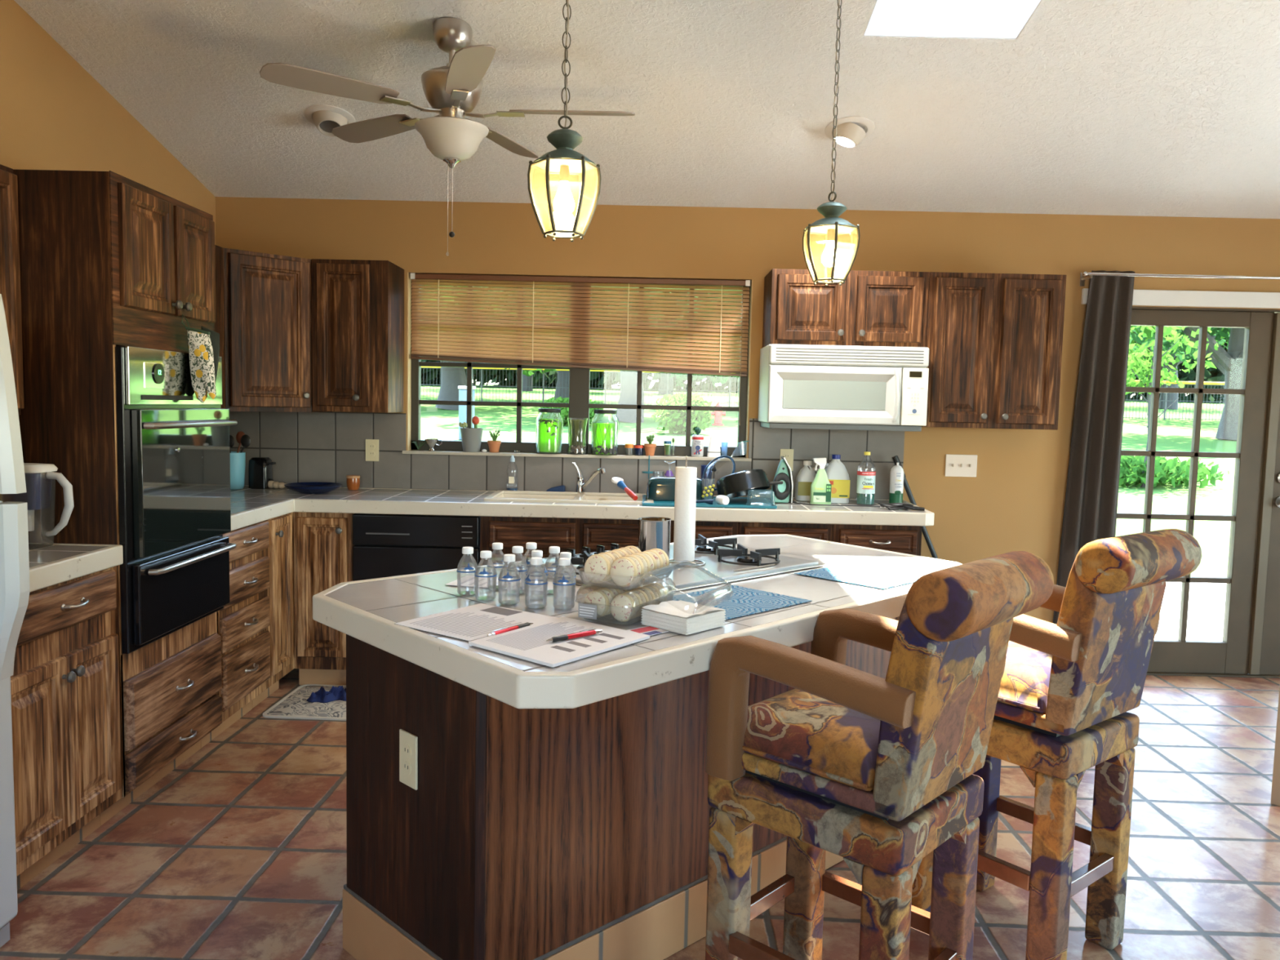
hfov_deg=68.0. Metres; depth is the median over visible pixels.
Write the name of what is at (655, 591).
cookie
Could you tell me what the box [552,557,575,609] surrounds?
water bottle
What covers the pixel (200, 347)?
oven mitt
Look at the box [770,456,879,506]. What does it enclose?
iron
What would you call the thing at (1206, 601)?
ground
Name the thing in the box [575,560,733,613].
tray
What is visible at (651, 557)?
cookie
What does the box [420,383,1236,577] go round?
ground
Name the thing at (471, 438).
cactus pot
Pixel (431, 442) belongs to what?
creamer
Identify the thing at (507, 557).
water bottle
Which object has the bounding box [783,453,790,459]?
socket
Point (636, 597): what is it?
cookie
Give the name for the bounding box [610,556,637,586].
cookie
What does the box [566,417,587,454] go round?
vase
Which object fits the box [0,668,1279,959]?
floor
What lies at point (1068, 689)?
bar stool
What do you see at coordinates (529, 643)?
booklet
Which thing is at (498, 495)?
sink
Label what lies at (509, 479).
dish soap bottle
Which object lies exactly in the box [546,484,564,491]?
cloth
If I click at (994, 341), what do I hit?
upper cabinet
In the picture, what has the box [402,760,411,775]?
socket
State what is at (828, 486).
picture
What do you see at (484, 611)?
photo
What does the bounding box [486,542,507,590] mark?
water bottle
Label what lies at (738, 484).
frying pan
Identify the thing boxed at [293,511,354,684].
base cabinet
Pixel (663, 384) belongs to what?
tree
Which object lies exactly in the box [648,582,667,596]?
cookie
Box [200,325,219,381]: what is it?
oven mitt
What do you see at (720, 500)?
salt shaker
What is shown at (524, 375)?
tree
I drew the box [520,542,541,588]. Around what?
water bottle
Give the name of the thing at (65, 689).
base cabinet
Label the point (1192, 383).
fence
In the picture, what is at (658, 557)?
cookie
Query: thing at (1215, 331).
tree
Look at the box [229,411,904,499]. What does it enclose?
backsplash
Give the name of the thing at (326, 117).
recessed light
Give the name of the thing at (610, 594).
cookie
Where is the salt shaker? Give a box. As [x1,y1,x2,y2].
[715,495,728,505]
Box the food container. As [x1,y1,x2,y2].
[746,489,775,506]
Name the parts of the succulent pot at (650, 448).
pot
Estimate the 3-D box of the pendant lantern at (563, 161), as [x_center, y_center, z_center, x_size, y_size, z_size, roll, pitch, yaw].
[-0.185,-1.229,2.411,0.190,1.212,0.166,1,5,-7]
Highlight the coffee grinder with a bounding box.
[248,457,275,488]
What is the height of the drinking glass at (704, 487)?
0.115 m
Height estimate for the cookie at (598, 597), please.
0.062 m
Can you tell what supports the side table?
on the floor
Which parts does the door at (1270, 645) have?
knob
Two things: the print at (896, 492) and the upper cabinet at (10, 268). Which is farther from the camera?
the print at (896, 492)
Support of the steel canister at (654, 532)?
on the cooktop
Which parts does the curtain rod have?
rod, rod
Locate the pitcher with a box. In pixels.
[0,462,74,549]
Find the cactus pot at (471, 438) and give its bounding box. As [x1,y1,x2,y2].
[458,416,483,452]
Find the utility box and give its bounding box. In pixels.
[457,386,475,439]
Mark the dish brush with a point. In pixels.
(619, 481)
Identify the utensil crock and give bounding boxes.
[229,431,250,489]
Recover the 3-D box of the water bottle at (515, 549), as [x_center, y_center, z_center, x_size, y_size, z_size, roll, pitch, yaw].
[-0.311,0.228,2.406,0.054,0.119,0.054,4,5,29]
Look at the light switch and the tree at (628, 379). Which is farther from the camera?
the tree at (628, 379)
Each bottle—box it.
[456,546,477,595]
[474,550,497,600]
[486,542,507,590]
[497,554,520,605]
[506,455,518,490]
[506,546,528,594]
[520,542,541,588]
[524,556,547,608]
[525,550,547,599]
[544,546,564,594]
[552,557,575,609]
[554,551,576,602]
[809,457,831,504]
[855,451,875,505]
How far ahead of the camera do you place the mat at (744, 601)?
2.37 m
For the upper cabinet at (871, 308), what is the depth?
4.74 m
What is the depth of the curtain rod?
4.93 m
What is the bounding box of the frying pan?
[715,469,782,498]
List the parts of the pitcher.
lid, handle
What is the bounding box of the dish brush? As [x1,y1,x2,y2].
[611,476,637,500]
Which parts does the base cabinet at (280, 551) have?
knob, door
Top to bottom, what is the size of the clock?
0.068 m
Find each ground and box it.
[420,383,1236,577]
[1154,582,1226,640]
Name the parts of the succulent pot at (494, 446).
pot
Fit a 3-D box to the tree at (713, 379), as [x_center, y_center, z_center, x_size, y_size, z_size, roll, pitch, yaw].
[4.750,-8.069,43.969,9.515,9.880,11.033,3,5,26]
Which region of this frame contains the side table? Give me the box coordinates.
[1270,685,1279,805]
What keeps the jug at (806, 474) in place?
on the countertop at (249, 506)
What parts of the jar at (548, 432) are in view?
black lid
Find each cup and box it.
[701,465,712,496]
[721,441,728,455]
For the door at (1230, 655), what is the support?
in the wall at (1015, 500)
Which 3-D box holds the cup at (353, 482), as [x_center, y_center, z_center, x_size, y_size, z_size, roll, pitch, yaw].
[-1.520,0.013,5.028,0.070,0.076,0.070,1,5,0]
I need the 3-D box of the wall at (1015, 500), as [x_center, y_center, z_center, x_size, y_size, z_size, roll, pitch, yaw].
[1.674,-0.171,5.198,8.215,2.632,0.160,1,5,0]
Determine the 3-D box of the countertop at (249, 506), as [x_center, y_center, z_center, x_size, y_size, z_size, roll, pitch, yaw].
[-0.435,0.153,4.450,3.719,0.064,1.410,1,5,0]
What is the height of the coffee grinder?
0.160 m
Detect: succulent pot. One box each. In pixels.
[487,430,501,452]
[644,435,656,455]
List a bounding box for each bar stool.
[705,551,1053,959]
[911,528,1201,959]
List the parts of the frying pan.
pan handle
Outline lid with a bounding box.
[701,455,735,490]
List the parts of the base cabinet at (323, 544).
door, knob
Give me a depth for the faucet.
5.06 m
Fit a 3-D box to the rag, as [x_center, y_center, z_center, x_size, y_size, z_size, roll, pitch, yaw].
[-1.440,1.001,4.474,0.240,0.059,0.146,1,5,0]
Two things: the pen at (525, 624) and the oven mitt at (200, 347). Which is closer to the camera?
the pen at (525, 624)
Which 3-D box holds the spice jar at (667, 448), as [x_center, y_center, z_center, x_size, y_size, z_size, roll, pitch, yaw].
[0.150,-0.172,5.157,0.042,0.083,0.042,1,5,0]
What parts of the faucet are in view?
lever, spout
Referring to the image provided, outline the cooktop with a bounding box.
[511,533,823,592]
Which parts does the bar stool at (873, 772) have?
leg, leg, armrest, swivel plate, leg, armrest, backrest, leg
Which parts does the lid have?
knob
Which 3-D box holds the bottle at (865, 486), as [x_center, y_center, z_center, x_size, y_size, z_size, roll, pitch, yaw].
[1.154,-0.010,4.836,0.094,0.269,0.094,1,5,0]
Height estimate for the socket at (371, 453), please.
0.033 m
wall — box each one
[0,0,216,244]
[215,196,1279,678]
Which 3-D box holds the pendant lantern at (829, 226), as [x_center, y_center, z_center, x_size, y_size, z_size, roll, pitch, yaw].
[0.650,-1.184,3.161,0.202,1.050,0.176,-1,5,-29]
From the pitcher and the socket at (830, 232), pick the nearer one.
the pitcher
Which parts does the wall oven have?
dial plate, control panel, warming drawer, handle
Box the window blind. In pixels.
[410,272,750,425]
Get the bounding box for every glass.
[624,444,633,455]
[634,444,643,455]
[664,460,675,475]
[702,478,715,499]
[752,473,767,499]
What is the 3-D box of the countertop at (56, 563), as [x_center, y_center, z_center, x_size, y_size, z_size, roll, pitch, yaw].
[-1.983,0.257,2.732,0.646,0.064,0.634,1,5,0]
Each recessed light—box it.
[304,104,355,136]
[824,115,875,147]
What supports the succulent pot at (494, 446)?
on the window sill at (411, 451)
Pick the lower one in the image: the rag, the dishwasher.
the rag
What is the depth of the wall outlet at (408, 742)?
2.18 m
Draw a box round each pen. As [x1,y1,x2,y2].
[486,622,533,636]
[546,628,602,642]
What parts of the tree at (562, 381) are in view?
crown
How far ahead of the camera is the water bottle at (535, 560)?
2.25 m
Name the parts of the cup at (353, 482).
cork lid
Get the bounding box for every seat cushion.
[743,688,880,791]
[996,640,1052,713]
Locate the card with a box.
[627,626,668,635]
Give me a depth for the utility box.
22.82 m
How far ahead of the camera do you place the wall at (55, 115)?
3.73 m
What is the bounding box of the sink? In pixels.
[483,490,653,504]
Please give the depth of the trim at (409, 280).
5.13 m
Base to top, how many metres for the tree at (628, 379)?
8.532 m
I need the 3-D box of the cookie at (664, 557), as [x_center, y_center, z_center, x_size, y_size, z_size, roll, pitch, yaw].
[0.036,0.195,2.236,0.066,0.066,0.028,4,5,28]
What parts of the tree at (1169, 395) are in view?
crown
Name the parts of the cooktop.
knob, knob, knob, knob, rail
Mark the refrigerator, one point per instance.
(15, 588)
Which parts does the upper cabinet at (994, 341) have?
door, knob, knob, door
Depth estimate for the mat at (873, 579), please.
2.74 m
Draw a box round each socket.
[368,444,374,449]
[368,450,374,457]
[402,744,411,758]
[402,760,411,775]
[559,164,569,182]
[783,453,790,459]
[826,228,835,241]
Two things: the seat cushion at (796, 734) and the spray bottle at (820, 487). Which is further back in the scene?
the spray bottle at (820, 487)
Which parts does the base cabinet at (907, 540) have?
drawer, handle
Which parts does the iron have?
dark handle, power cord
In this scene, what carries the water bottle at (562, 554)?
on the island countertop at (368, 611)
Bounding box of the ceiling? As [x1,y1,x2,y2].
[13,0,1279,218]
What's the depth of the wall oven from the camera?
3.25 m
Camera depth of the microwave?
4.68 m
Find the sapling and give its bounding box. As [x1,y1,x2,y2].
[1125,325,1218,487]
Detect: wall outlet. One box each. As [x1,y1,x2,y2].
[365,439,378,461]
[399,728,417,790]
[779,448,793,471]
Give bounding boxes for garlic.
[267,480,287,488]
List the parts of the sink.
bowl, bowl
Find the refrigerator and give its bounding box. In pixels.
[0,293,30,947]
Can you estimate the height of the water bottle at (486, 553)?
0.119 m
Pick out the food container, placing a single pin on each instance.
(773, 492)
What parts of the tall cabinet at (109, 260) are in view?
door, frame, rail, drawer, drawer, knob, handle, knob, handle, door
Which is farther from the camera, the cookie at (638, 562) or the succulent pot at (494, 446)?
the succulent pot at (494, 446)
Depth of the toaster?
4.72 m
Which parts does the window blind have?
ladder cord, ladder cord, rail, ladder cord, ladder cord, pull cord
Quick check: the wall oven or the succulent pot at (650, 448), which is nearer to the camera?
the wall oven
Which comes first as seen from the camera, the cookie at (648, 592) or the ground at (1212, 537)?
the cookie at (648, 592)
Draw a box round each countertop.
[28,542,123,592]
[230,484,934,530]
[312,533,961,708]
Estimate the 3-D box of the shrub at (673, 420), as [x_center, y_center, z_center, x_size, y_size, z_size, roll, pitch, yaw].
[1.186,-1.871,26.940,1.754,1.303,1.590,1,5,0]
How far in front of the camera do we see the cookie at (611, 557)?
2.15 m
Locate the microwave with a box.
[757,343,928,431]
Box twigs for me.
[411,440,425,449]
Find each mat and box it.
[642,494,777,508]
[671,585,811,619]
[794,565,919,589]
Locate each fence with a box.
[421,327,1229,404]
[421,366,1224,421]
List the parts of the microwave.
door, handle, keypad panel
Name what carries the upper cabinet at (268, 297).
attached to the wall at (1015, 500)
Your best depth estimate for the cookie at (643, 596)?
2.15 m
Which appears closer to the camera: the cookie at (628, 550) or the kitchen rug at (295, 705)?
the cookie at (628, 550)
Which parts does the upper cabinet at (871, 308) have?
door, knob, knob, door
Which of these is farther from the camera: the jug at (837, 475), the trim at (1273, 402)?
the trim at (1273, 402)
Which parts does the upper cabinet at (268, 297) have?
knob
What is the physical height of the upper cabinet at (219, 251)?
0.764 m
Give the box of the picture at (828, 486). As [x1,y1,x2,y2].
[825,484,831,502]
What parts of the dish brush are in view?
red handle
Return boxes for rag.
[306,685,346,702]
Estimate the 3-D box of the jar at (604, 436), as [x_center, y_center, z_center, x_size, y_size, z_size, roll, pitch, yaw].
[-0.191,-0.259,5.147,0.148,0.243,0.148,1,5,0]
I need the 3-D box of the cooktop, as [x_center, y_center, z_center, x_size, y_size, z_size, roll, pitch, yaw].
[0.097,0.235,2.838,0.804,0.054,0.524,-3,6,-43]
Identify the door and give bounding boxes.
[1116,309,1274,674]
[1259,404,1279,675]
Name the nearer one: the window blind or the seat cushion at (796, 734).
the seat cushion at (796, 734)
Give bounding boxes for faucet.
[570,461,605,492]
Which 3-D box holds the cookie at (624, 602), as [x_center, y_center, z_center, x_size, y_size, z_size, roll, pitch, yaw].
[-0.039,0.284,2.106,0.062,0.062,0.028,4,5,28]
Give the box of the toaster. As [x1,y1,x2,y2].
[645,475,702,501]
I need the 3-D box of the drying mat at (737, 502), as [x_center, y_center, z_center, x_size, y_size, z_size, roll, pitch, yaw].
[0.335,0.107,4.751,0.645,0.012,0.420,1,5,0]
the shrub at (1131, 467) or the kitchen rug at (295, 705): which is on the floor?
the kitchen rug at (295, 705)
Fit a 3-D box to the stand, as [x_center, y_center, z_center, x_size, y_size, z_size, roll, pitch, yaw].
[0.047,-0.025,5.054,0.072,0.215,0.072,1,5,0]
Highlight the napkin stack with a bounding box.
[640,600,725,635]
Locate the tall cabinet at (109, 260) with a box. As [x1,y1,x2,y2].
[13,168,222,826]
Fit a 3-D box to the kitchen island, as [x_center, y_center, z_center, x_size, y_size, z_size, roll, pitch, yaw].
[0.042,0.767,2.787,1.662,0.873,0.597,-3,6,-44]
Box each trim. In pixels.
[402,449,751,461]
[407,272,752,457]
[1080,288,1279,308]
[1132,306,1279,678]
[1248,312,1279,675]
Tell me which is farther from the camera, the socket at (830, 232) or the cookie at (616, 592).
the socket at (830, 232)
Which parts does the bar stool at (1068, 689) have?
leg, leg, swivel plate, armrest, leg, armrest, backrest, leg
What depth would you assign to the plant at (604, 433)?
5.09 m
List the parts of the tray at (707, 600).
open lid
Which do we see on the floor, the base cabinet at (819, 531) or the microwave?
the base cabinet at (819, 531)
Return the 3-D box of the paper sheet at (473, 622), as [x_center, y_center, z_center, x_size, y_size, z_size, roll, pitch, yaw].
[-0.359,0.311,2.093,0.241,0.001,0.274,4,6,34]
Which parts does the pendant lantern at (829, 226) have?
glass panel, glass panel, bulb, cord, chain, glass panel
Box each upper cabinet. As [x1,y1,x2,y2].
[0,164,24,414]
[214,244,225,408]
[222,247,329,412]
[311,258,404,413]
[762,268,929,347]
[921,271,1066,430]
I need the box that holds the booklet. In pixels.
[468,616,649,667]
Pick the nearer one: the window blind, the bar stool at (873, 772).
the bar stool at (873, 772)
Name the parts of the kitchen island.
panel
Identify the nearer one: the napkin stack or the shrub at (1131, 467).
the napkin stack
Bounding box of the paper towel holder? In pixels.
[669,455,705,567]
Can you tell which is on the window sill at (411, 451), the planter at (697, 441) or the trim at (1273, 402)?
the planter at (697, 441)
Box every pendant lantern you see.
[527,0,600,241]
[802,0,860,286]
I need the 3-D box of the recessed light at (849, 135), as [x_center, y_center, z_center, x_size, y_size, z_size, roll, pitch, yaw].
[0.925,-1.525,4.191,0.215,0.100,0.211,2,5,5]
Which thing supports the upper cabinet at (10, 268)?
attached to the wall at (55, 115)
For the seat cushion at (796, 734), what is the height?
0.094 m
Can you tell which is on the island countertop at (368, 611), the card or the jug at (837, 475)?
the card
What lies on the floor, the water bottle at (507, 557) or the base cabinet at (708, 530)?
the base cabinet at (708, 530)
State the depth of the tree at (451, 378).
39.39 m
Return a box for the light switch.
[944,453,977,476]
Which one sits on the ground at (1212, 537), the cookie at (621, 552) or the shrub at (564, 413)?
the shrub at (564, 413)
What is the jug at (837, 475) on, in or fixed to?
on the countertop at (249, 506)
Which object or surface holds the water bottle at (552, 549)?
on the island countertop at (368, 611)
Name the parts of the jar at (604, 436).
black lid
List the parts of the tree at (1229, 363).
crown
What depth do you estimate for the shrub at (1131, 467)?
15.60 m
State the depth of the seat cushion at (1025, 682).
2.39 m
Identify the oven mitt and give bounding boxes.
[181,315,216,403]
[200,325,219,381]
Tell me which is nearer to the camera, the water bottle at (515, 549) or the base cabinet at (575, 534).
the water bottle at (515, 549)
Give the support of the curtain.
hanging from the curtain rod
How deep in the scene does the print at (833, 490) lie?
4.86 m
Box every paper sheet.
[395,603,557,640]
[444,575,568,591]
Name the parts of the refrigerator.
fridge door, handle, handle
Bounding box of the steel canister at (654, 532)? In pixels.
[638,516,671,559]
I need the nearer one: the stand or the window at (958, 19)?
the window at (958, 19)
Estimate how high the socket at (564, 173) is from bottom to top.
0.040 m
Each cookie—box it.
[584,554,610,581]
[584,590,609,616]
[597,587,615,615]
[598,552,616,581]
[604,551,622,579]
[605,587,621,595]
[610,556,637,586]
[610,593,635,622]
[611,549,628,556]
[617,547,635,555]
[619,589,628,593]
[623,591,642,605]
[624,546,640,553]
[625,555,644,574]
[630,589,648,603]
[631,553,650,573]
[635,586,655,600]
[637,551,657,570]
[643,585,661,598]
[644,550,662,568]
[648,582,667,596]
[649,548,669,566]
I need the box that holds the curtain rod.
[1080,271,1279,286]
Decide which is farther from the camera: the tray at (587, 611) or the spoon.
the spoon
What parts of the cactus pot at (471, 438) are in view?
pot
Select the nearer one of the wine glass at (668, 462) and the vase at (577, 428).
the wine glass at (668, 462)
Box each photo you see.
[480,606,522,615]
[551,632,625,652]
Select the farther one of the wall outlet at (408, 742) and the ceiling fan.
the ceiling fan
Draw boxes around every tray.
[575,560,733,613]
[575,577,676,625]
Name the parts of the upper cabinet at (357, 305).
door, knob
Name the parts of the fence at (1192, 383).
fence post, fence post, fence post, fence post, fence post, yellow rail, fence post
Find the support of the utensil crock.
on the countertop at (249, 506)
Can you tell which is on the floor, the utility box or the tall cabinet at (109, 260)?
the tall cabinet at (109, 260)
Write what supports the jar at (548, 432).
on the window sill at (411, 451)
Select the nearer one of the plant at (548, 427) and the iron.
the iron
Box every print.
[831,487,836,493]
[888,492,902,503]
[894,490,901,494]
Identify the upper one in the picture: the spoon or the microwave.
the microwave
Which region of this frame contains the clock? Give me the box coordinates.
[152,363,164,383]
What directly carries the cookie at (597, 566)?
in the tray at (707, 600)
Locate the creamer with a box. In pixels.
[424,438,442,450]
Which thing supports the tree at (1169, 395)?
on the ground at (1212, 537)
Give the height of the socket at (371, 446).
0.033 m
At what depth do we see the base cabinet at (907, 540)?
4.54 m
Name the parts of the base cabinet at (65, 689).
door, drawer, knob, handle, knob, door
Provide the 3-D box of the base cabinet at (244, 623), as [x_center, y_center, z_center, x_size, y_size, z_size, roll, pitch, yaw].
[-1.968,0.624,4.040,0.678,0.872,0.500,1,5,0]
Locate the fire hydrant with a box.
[711,401,725,426]
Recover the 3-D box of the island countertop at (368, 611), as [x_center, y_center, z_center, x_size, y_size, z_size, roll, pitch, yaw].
[0.160,0.308,2.685,1.921,0.064,1.051,-3,6,-43]
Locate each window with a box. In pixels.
[410,281,751,457]
[862,0,1041,39]
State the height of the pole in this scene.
1.177 m
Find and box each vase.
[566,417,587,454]
[671,437,675,456]
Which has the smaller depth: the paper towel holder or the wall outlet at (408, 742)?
the wall outlet at (408, 742)
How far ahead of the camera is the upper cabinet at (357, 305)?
4.77 m
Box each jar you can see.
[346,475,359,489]
[535,408,563,453]
[591,409,618,455]
[663,440,671,456]
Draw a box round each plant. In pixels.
[540,419,558,435]
[595,424,613,449]
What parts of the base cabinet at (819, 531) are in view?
drawer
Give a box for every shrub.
[538,395,604,426]
[650,391,712,434]
[1119,455,1229,488]
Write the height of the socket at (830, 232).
0.039 m
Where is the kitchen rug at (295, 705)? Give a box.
[262,684,346,720]
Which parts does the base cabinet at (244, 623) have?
drawer, drawer, drawer, drawer, handle, handle, handle, handle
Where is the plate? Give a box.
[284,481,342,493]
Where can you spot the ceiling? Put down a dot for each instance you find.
(1138, 108)
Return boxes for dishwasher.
[352,513,480,581]
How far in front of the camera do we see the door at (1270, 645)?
5.20 m
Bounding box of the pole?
[892,455,937,559]
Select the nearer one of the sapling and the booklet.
the booklet
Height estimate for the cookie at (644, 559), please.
0.066 m
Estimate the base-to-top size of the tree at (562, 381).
11.045 m
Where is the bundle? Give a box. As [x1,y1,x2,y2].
[877,502,924,511]
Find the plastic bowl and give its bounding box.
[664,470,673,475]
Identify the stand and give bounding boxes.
[642,455,655,478]
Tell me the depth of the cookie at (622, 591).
2.20 m
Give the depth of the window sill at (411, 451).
5.11 m
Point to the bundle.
(891, 506)
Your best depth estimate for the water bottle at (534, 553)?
2.35 m
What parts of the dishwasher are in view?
door, control panel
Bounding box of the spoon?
[696,498,713,504]
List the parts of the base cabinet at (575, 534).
door, drawer, drawer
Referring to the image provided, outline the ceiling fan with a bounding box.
[259,17,635,256]
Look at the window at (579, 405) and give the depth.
5.19 m
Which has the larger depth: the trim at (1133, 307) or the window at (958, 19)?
the trim at (1133, 307)
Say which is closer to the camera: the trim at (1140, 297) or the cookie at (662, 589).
the cookie at (662, 589)
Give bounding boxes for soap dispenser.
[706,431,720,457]
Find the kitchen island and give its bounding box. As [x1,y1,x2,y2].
[342,617,895,959]
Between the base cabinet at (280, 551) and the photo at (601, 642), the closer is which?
the photo at (601, 642)
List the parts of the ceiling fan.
blade, blade, pull chain, pull chain, lamp shade, blade, blade, blade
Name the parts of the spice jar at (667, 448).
blue lid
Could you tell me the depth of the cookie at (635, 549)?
2.26 m
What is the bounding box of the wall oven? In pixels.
[115,346,237,653]
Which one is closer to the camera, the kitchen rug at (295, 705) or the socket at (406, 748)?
the socket at (406, 748)
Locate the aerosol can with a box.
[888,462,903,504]
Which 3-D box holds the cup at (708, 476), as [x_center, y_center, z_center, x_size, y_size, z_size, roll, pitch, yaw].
[0.348,0.006,4.979,0.060,0.165,0.060,1,5,0]
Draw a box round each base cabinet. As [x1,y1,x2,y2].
[10,565,122,890]
[200,520,270,748]
[252,511,294,708]
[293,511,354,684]
[480,515,638,565]
[670,520,738,542]
[737,522,832,541]
[831,524,922,620]
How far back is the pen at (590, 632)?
1.93 m
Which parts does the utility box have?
lid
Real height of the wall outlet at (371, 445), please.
0.118 m
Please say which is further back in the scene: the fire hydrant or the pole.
the fire hydrant
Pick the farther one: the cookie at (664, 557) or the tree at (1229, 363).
the tree at (1229, 363)
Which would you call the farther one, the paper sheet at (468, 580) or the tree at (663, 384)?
the tree at (663, 384)
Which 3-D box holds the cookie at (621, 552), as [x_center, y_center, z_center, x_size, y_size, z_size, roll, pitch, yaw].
[-0.053,0.194,2.213,0.066,0.066,0.028,4,5,28]
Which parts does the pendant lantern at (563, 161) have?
glass panel, bulb, cord, chain, glass panel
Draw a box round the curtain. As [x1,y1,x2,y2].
[1053,270,1134,624]
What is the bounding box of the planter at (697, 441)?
[691,427,703,457]
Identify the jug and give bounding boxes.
[794,460,818,501]
[824,454,849,503]
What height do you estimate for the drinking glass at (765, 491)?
0.130 m
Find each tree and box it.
[421,284,593,410]
[473,286,742,422]
[480,320,535,391]
[487,311,654,399]
[591,345,702,395]
[693,340,739,381]
[1127,325,1229,409]
[1128,325,1231,366]
[1130,325,1244,440]
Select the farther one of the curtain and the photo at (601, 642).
the curtain
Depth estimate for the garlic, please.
5.00 m

